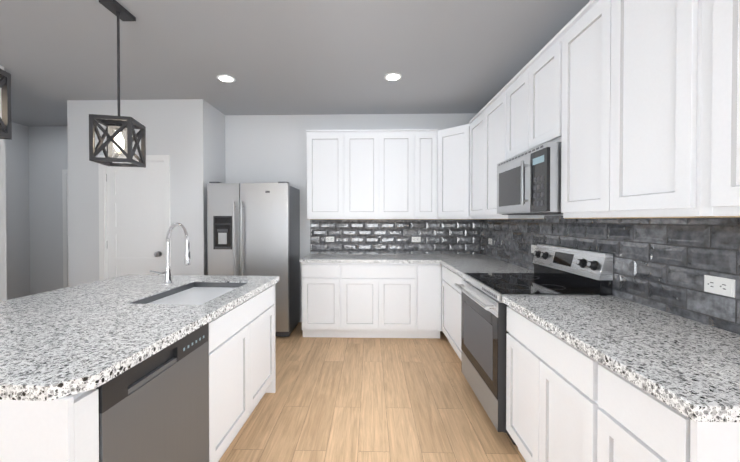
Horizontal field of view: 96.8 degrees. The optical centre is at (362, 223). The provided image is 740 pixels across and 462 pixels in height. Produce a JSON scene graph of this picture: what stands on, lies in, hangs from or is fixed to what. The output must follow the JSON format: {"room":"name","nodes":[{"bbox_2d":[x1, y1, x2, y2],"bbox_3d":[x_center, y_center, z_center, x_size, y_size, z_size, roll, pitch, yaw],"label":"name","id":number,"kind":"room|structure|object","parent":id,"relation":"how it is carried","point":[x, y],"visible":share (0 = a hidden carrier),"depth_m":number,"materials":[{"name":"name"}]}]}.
{"room":"kitchen","nodes":[
{"label":"kitchen","id":0,"kind":"room"},
{"bbox_2d":[0,66,6,300],"bbox_3d":[-4.128,-0.049,2.965,1.750,2.740,0.100,0,1,1],"label":"wall","id":1,"kind":"structure","parent":0,"point":[3,279],"depth_m":2.97,"materials":[{"name":"grey paint"}]},
{"bbox_2d":[5,122,29,299],"bbox_3d":[-5.030,-0.059,3.912,0.100,2.740,1.950,0,1,1],"label":"wall","id":2,"kind":"structure","parent":0,"point":[17,213],"depth_m":4.72,"materials":[{"name":"grey paint"}]},
{"bbox_2d":[28,126,67,294],"bbox_3d":[-3.431,-0.069,4.899,3.250,2.740,0.100,0,1,1],"label":"wall","id":3,"kind":"structure","parent":0,"point":[48,154],"depth_m":4.88,"materials":[{"name":"grey paint"}]},
{"bbox_2d":[62,169,68,287],"bbox_3d":[-3.967,0.251,4.858,0.940,2.100,0.014,0,1,1],"label":"door frame","id":4,"kind":"structure","parent":3,"relation":"attached to","point":[65,230],"depth_m":4.86,"materials":[{"name":"white wood"}]},
{"bbox_2d":[67,99,210,286],"bbox_3d":[-2.626,-0.059,3.860,1.590,2.740,0.120,0,1,1],"label":"wall","id":5,"kind":"structure","parent":0,"point":[187,136],"depth_m":3.79,"materials":[{"name":"grey paint"}]},
{"bbox_2d":[98,155,170,279],"bbox_3d":[-2.631,0.261,3.856,0.830,2.100,0.135,0,1,1],"label":"door frame","id":6,"kind":"structure","parent":5,"relation":"attached to","point":[103,265],"depth_m":3.79,"materials":[{"name":"white wood"}]},
{"bbox_2d":[106,162,164,278],"bbox_3d":[-2.639,0.295,3.800,0.694,2.017,0.104,0,1,1],"label":"pantry door","id":7,"kind":"structure","parent":5,"relation":"in","point":[135,220],"depth_m":3.82,"materials":[{"name":"white wood"}]},
{"bbox_2d":[207,103,224,182],"bbox_3d":[-1.880,-0.063,4.292,0.120,2.740,0.780,0,1,1],"label":"wall","id":8,"kind":"structure","parent":0,"point":[215,119],"depth_m":4.10,"materials":[{"name":"grey paint"}]},
{"bbox_2d":[0,0,589,126],"bbox_3d":[-1.807,-1.445,0.645,6.900,0.100,8.800,0,1,1],"label":"ceiling","id":9,"kind":"structure","parent":0,"point":[298,57],"depth_m":2.72,"materials":[{"name":"paint"}]},
{"bbox_2d":[0,69,11,139],"bbox_3d":[-1.622,-0.884,1.296,0.228,1.034,0.228,0,1,-14],"label":"pendant light","id":10,"kind":"object","parent":9,"relation":"hanging from","point":[6,119],"visible":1,"depth_m":1.42,"materials":[{"name":"black metal"}]},
{"bbox_2d":[89,0,145,167],"bbox_3d":[-1.601,-0.901,2.156,0.228,1.020,0.228,0,1,-14],"label":"pendant light","id":11,"kind":"object","parent":9,"relation":"hanging from","point":[119,126],"visible":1,"depth_m":2.13,"materials":[{"name":"black metal"}]},
{"bbox_2d":[217,75,234,82],"bbox_3d":[-1.336,-1.419,3.215,0.170,0.006,0.170,0,1,1],"label":"recessed light","id":12,"kind":"object","parent":9,"relation":"in","point":[227,78],"visible":1,"depth_m":3.20,"materials":[{"name":"white"}]},
{"bbox_2d":[384,73,401,80],"bbox_3d":[0.294,-1.418,3.175,0.170,0.006,0.170,0,1,1],"label":"recessed light","id":13,"kind":"object","parent":9,"relation":"in","point":[393,76],"visible":1,"depth_m":3.16,"materials":[{"name":"white"}]},
{"bbox_2d":[225,113,476,321],"bbox_3d":[-0.143,-0.064,4.370,3.350,2.740,0.100,0,1,1],"label":"wall","id":14,"kind":"structure","parent":0,"point":[265,148],"depth_m":4.33,"materials":[{"name":"grey paint"}]},
{"bbox_2d":[306,129,345,218],"bbox_3d":[-0.453,-0.601,4.160,0.460,1.088,0.320,0,1,1],"label":"upper cabinet","id":15,"kind":"object","parent":14,"relation":"attached to","point":[326,149],"depth_m":4.01,"materials":[{"name":"white wood"}]},
{"bbox_2d":[346,129,381,218],"bbox_3d":[-0.011,-0.601,4.150,0.425,1.088,0.320,0,1,1],"label":"upper cabinet","id":16,"kind":"object","parent":14,"relation":"attached to","point":[363,146],"depth_m":4.00,"materials":[{"name":"white wood"}]},
{"bbox_2d":[310,219,477,253],"bbox_3d":[0.406,0.159,4.306,2.190,0.474,0.008,0,1,1],"label":"tile backsplash","id":17,"kind":"structure","parent":14,"relation":"attached to","point":[351,236],"depth_m":4.30,"materials":[{"name":"grey tile"}]},
{"bbox_2d":[326,237,333,241],"bbox_3d":[-0.429,0.207,4.318,0.115,0.070,0.008,0,1,1],"label":"electrical outlet","id":18,"kind":"object","parent":17,"relation":"attached to","point":[329,239],"visible":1,"depth_m":4.32,"materials":[{"name":"white plastic"}]},
{"bbox_2d":[412,237,420,241],"bbox_3d":[0.700,0.207,4.291,0.115,0.070,0.008,0,1,1],"label":"electrical outlet","id":19,"kind":"object","parent":17,"relation":"attached to","point":[416,239],"visible":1,"depth_m":4.29,"materials":[{"name":"white plastic"}]},
{"bbox_2d":[382,129,413,218],"bbox_3d":[0.414,-0.601,4.139,0.425,1.088,0.320,0,1,1],"label":"upper cabinet","id":20,"kind":"object","parent":14,"relation":"attached to","point":[397,144],"depth_m":3.99,"materials":[{"name":"white wood"}]},
{"bbox_2d":[414,129,437,218],"bbox_3d":[0.770,-0.600,4.131,0.288,1.088,0.320,0,1,1],"label":"upper cabinet","id":21,"kind":"object","parent":14,"relation":"attached to","point":[425,140],"depth_m":3.98,"materials":[{"name":"white wood"}]},
{"bbox_2d":[218,322,525,461],"bbox_3d":[-1.807,1.395,0.674,6.900,0.100,8.800,0,1,1],"label":"floor","id":22,"kind":"structure","parent":0,"point":[331,399],"depth_m":2.34,"materials":[{"name":"brown wood"}]},
{"bbox_2d":[0,282,276,461],"bbox_3d":[-1.314,0.898,1.770,1.167,0.869,1.696,0,1,4],"label":"kitchen island","id":23,"kind":"object","parent":22,"relation":"on","point":[166,366],"depth_m":1.31,"materials":[{"name":"wood"}]},
{"bbox_2d":[0,274,278,401],"bbox_3d":[-1.339,0.445,1.772,1.256,0.044,1.730,0,1,4],"label":"island countertop","id":24,"kind":"structure","parent":23,"relation":"on","point":[64,344],"depth_m":1.34,"materials":[{"name":"white stone"}]},
{"bbox_2d":[148,222,190,285],"bbox_3d":[-1.270,0.205,2.227,0.280,0.426,0.149,0,1,4],"label":"faucet","id":25,"kind":"object","parent":24,"relation":"on","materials":[{"name":"silver metal"}]},
{"bbox_2d":[140,282,239,301],"bbox_3d":[-1.033,0.540,2.049,0.419,0.227,0.638,0,1,4],"label":"sink","id":26,"kind":"object","parent":24,"relation":"in","point":[195,291],"depth_m":2.16,"materials":[{"name":"silver metal"}]},
{"bbox_2d":[96,323,208,461],"bbox_3d":[-1.063,0.856,1.305,0.607,0.764,0.599,0,1,4],"label":"dishwasher","id":27,"kind":"object","parent":23,"relation":"in","point":[157,409],"depth_m":1.25,"materials":[{"name":"silver metal"}]},
{"bbox_2d":[207,182,299,336],"bbox_3d":[-1.295,0.416,3.993,0.925,1.788,0.660,0,1,1],"label":"fridge","id":28,"kind":"object","parent":22,"relation":"on","point":[253,229],"visible":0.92,"depth_m":3.72,"materials":[{"name":"grey metal"}]},
{"bbox_2d":[299,262,342,337],"bbox_3d":[-0.464,0.875,4.021,0.444,0.869,0.630,0,1,1],"label":"base cabinet","id":29,"kind":"object","parent":22,"relation":"on","point":[322,282],"depth_m":3.71,"materials":[{"name":"wood"}]},
{"bbox_2d":[343,262,418,337],"bbox_3d":[0.185,0.875,4.005,0.854,0.869,0.630,0,1,1],"label":"base cabinet","id":30,"kind":"object","parent":22,"relation":"on","point":[381,299],"depth_m":3.70,"materials":[{"name":"wood"}]},
{"bbox_2d":[299,254,486,261],"bbox_3d":[0.408,0.420,3.983,2.222,0.040,0.652,0,1,1],"label":"countertop","id":31,"kind":"structure","parent":30,"relation":"on","point":[311,257],"depth_m":3.89,"materials":[{"name":"grey stone"}]},
{"bbox_2d":[419,262,438,337],"bbox_3d":[0.749,0.876,3.992,0.276,0.869,0.630,0,1,1],"label":"base cabinet","id":32,"kind":"object","parent":22,"relation":"on","point":[428,271],"depth_m":3.68,"materials":[{"name":"wood"}]},
{"bbox_2d":[439,266,462,360],"bbox_3d":[1.187,0.884,3.191,0.630,0.869,0.946,0,1,1],"label":"base cabinet","id":33,"kind":"object","parent":22,"relation":"on","point":[449,294],"depth_m":3.30,"materials":[{"name":"wood"}]},
{"bbox_2d":[439,258,533,277],"bbox_3d":[1.174,0.429,3.176,0.652,0.040,0.925,0,1,1],"label":"countertop","id":34,"kind":"structure","parent":33,"relation":"on","point":[459,266],"depth_m":3.13,"materials":[{"name":"grey stone"}]},
{"bbox_2d":[455,244,612,444],"bbox_3d":[1.107,0.750,2.323,0.728,1.155,0.788,0,1,1],"label":"stove","id":35,"kind":"object","parent":22,"relation":"on","point":[561,271],"visible":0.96,"depth_m":2.15,"materials":[{"name":"silver metal"}]},
{"bbox_2d":[506,306,586,461],"bbox_3d":[1.148,0.901,1.544,0.630,0.869,0.770,0,1,1],"label":"base cabinet","id":36,"kind":"object","parent":22,"relation":"on","point":[546,377],"depth_m":1.51,"materials":[{"name":"wood"}]},
{"bbox_2d":[502,295,739,425],"bbox_3d":[1.130,0.448,1.349,0.652,0.040,1.150,0,1,1],"label":"countertop","id":37,"kind":"structure","parent":36,"relation":"on","point":[691,367],"depth_m":1.15,"materials":[{"name":"grey stone"}]},
{"bbox_2d":[587,358,739,461],"bbox_3d":[1.134,0.907,0.977,0.630,0.869,0.363,0,1,1],"label":"base cabinet","id":38,"kind":"object","parent":22,"relation":"on","point":[602,379],"depth_m":0.97,"materials":[{"name":"wood"}]},
{"bbox_2d":[503,214,735,333],"bbox_3d":[1.485,-0.021,0.281,0.100,2.740,8.200,0,1,1],"label":"wall","id":39,"kind":"structure","parent":0,"point":[608,295],"depth_m":2.47,"materials":[{"name":"grey paint"}]},
{"bbox_2d":[438,121,469,218],"bbox_3d":[1.216,-0.590,3.975,0.610,1.070,0.610,0,1,1],"label":"upper cabinet","id":40,"kind":"object","parent":39,"relation":"attached to","point":[454,142],"depth_m":3.81,"materials":[{"name":"white wood"}]},
{"bbox_2d":[470,109,481,218],"bbox_3d":[1.347,-0.593,3.420,0.320,1.088,0.494,0,1,1],"label":"upper cabinet","id":41,"kind":"object","parent":39,"relation":"attached to","point":[476,122],"depth_m":3.46,"materials":[{"name":"white wood"}]},
{"bbox_2d":[482,85,544,218],"bbox_3d":[1.336,-0.588,2.926,0.320,1.088,0.494,0,1,1],"label":"upper cabinet","id":42,"kind":"object","parent":39,"relation":"attached to","point":[494,112],"depth_m":2.98,"materials":[{"name":"white wood"}]},
{"bbox_2d":[506,65,525,159],"bbox_3d":[1.325,-0.808,2.484,0.320,0.638,0.385,0,1,1],"label":"upper cabinet","id":43,"kind":"object","parent":39,"relation":"attached to","point":[516,87],"depth_m":2.51,"materials":[{"name":"white wood"}]},
{"bbox_2d":[526,33,557,150],"bbox_3d":[1.316,-0.804,2.100,0.320,0.638,0.385,0,1,1],"label":"upper cabinet","id":44,"kind":"object","parent":39,"relation":"attached to","point":[542,70],"depth_m":2.12,"materials":[{"name":"white wood"}]},
{"bbox_2d":[497,142,562,214],"bbox_3d":[1.257,-0.274,2.299,0.428,0.416,0.760,0,1,1],"label":"microwave","id":45,"kind":"object","parent":44,"relation":"attached to","point":[528,182],"visible":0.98,"depth_m":2.11,"materials":[{"name":"silver metal"}]},
{"bbox_2d":[558,0,605,218],"bbox_3d":[1.306,-0.575,1.711,0.320,1.088,0.398,0,1,1],"label":"upper cabinet","id":46,"kind":"object","parent":39,"relation":"attached to","point":[582,41],"depth_m":1.72,"materials":[{"name":"white wood"}]},
{"bbox_2d":[478,216,739,334],"bbox_3d":[1.483,0.178,2.479,0.008,0.474,3.592,0,1,1],"label":"tile backsplash","id":47,"kind":"structure","parent":39,"relation":"attached to","point":[665,264],"depth_m":1.64,"materials":[{"name":"grey tile"}]},
{"bbox_2d":[531,245,536,252],"bbox_3d":[1.483,0.222,2.834,0.008,0.070,0.115,0,1,1],"label":"electrical outlet","id":48,"kind":"object","parent":47,"relation":"attached to","point":[533,248],"visible":0.79,"depth_m":2.85,"materials":[{"name":"white plastic"}]},
{"bbox_2d":[704,275,734,297],"bbox_3d":[1.448,0.253,1.335,0.008,0.070,0.115,0,1,1],"label":"electrical outlet","id":49,"kind":"object","parent":47,"relation":"attached to","point":[720,285],"visible":1,"depth_m":1.33,"materials":[{"name":"white plastic"}]},
{"bbox_2d":[602,0,709,218],"bbox_3d":[1.296,-0.571,1.291,0.320,1.088,0.442,0,1,1],"label":"upper cabinet","id":50,"kind":"object","parent":39,"relation":"attached to","point":[632,107],"depth_m":1.28,"materials":[{"name":"white wood"}]},
{"bbox_2d":[706,0,739,217],"bbox_3d":[1.287,-0.567,0.907,0.320,1.088,0.415,0,1,1],"label":"upper cabinet","id":51,"kind":"object","parent":39,"relation":"attached to","point":[723,110],"depth_m":1.03,"materials":[{"name":"white wood"}]}
]}

